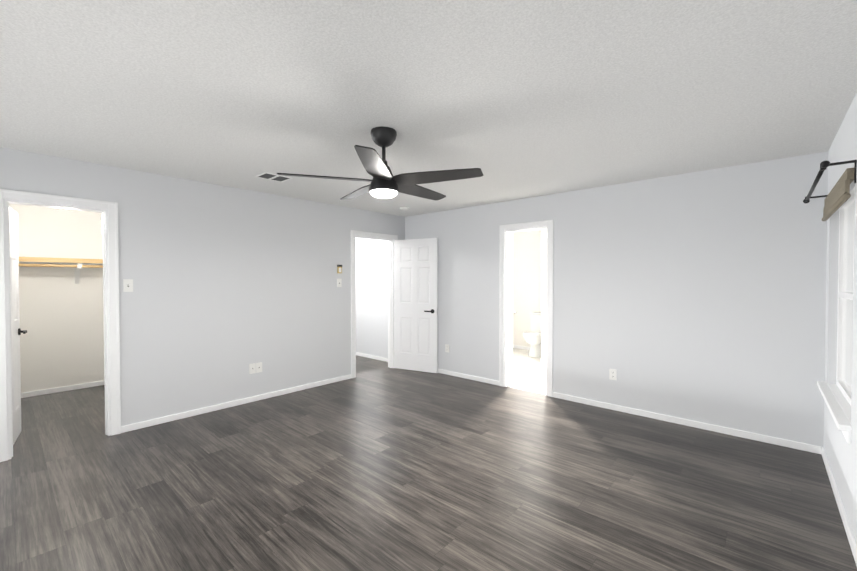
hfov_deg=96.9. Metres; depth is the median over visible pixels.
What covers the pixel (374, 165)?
ceiling fan
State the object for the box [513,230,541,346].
wall
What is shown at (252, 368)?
outlet
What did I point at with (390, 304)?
door frame
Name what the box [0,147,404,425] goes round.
wall
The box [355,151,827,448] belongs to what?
wall
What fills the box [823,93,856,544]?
wall
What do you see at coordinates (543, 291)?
wall
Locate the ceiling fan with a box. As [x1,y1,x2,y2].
[277,126,482,200]
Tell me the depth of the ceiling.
2.04 m
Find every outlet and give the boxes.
[249,363,255,373]
[445,344,448,352]
[609,369,616,379]
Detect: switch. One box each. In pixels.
[123,279,132,291]
[337,279,341,286]
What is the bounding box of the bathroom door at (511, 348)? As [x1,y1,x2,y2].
[510,233,516,383]
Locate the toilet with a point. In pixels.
(532, 338)
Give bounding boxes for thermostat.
[337,265,341,272]
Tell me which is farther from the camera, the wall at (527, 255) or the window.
the wall at (527, 255)
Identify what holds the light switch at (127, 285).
attached to the wall at (230, 284)
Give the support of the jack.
attached to the wall at (230, 284)
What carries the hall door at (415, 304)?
in the wall at (230, 284)
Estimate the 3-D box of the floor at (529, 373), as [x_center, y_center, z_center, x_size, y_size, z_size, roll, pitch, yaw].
[2.020,1.370,6.106,3.200,0.100,2.910,1,1,42]
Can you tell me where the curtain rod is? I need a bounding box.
[803,160,856,202]
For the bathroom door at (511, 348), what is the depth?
5.09 m
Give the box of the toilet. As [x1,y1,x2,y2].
[523,312,540,356]
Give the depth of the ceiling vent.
3.80 m
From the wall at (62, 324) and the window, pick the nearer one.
the window
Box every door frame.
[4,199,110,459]
[351,230,397,377]
[499,220,553,396]
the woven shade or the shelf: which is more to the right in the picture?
the woven shade
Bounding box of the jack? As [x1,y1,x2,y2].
[256,362,261,372]
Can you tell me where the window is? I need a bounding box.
[836,187,854,405]
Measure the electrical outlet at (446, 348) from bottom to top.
0.116 m
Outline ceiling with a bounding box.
[0,0,856,216]
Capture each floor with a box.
[0,355,856,570]
[507,348,545,394]
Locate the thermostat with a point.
(339, 268)
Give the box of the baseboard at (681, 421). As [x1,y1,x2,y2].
[21,345,856,565]
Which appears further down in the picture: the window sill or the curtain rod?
the window sill
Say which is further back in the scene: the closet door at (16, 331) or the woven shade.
the closet door at (16, 331)
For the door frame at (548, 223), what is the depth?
4.99 m
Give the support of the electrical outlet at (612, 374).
attached to the wall at (699, 296)
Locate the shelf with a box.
[19,257,102,283]
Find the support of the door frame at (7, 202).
attached to the wall at (230, 284)
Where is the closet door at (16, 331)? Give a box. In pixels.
[9,207,26,444]
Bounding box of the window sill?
[817,381,851,443]
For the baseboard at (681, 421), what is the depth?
3.90 m
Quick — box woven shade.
[821,168,853,220]
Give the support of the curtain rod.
attached to the wall at (840, 452)
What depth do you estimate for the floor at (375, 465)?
2.56 m
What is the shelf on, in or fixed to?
attached to the wall at (62, 324)
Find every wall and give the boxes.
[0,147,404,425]
[9,204,103,392]
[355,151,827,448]
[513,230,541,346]
[541,229,546,359]
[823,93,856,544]
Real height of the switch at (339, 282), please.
0.116 m
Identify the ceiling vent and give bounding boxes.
[255,172,292,181]
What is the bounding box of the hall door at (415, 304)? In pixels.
[394,238,437,372]

